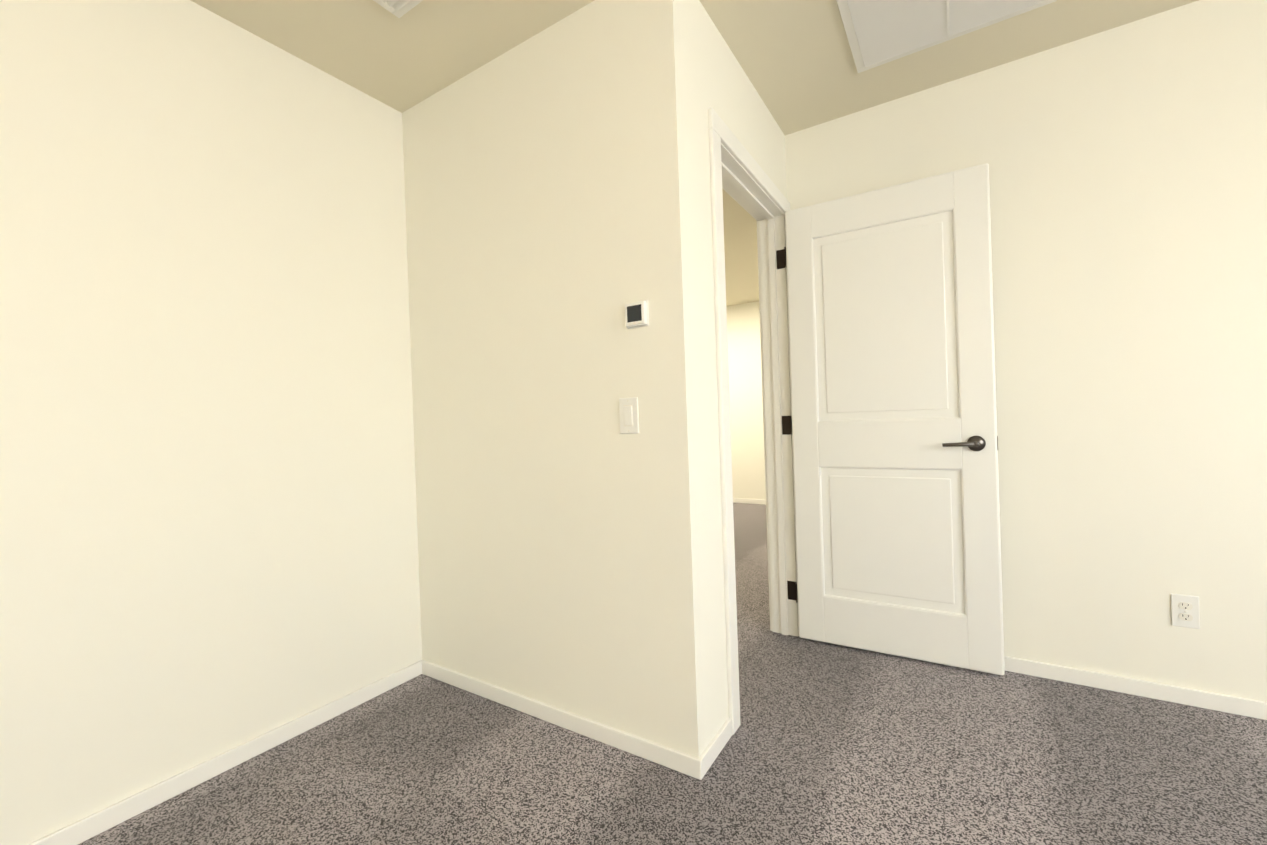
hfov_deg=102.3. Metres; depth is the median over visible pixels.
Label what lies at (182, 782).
baseboard
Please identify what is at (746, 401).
wall
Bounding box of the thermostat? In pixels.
[625,300,648,328]
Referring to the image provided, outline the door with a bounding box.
[784,163,1004,674]
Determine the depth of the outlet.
1.80 m
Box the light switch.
[619,397,638,433]
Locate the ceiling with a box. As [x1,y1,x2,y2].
[190,0,1197,305]
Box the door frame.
[708,108,798,734]
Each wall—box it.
[0,0,421,844]
[402,0,714,757]
[690,0,786,735]
[726,301,765,499]
[785,0,1266,701]
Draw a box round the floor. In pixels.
[78,503,1266,844]
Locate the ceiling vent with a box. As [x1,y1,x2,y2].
[373,0,422,17]
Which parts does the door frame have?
entry door hinge leaf trim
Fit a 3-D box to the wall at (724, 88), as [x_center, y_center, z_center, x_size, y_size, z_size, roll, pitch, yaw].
[1.409,-0.217,3.609,0.120,2.440,4.640,-2,0,32]
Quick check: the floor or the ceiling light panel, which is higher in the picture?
the ceiling light panel
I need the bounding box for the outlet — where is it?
[1171,594,1199,628]
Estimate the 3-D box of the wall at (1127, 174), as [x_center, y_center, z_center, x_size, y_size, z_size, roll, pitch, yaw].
[2.323,-0.238,1.608,3.568,2.440,0.120,-2,0,32]
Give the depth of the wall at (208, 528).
1.57 m
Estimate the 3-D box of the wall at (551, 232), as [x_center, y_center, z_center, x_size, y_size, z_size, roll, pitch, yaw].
[-1.081,-0.123,2.372,3.002,2.440,0.120,-2,0,32]
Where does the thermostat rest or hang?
attached to the wall at (551, 232)
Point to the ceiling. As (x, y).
(794, 58)
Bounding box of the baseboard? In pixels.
[28,498,1266,844]
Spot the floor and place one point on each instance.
(828, 743)
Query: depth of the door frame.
2.46 m
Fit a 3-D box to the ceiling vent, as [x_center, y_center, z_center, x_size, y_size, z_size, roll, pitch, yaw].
[-0.722,-1.345,1.460,0.350,0.017,0.340,-2,0,32]
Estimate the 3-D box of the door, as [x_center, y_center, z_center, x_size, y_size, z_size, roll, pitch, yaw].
[1.092,0.001,2.228,0.806,2.018,0.138,-2,0,32]
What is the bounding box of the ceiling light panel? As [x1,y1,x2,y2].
[836,0,1056,72]
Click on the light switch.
(629, 416)

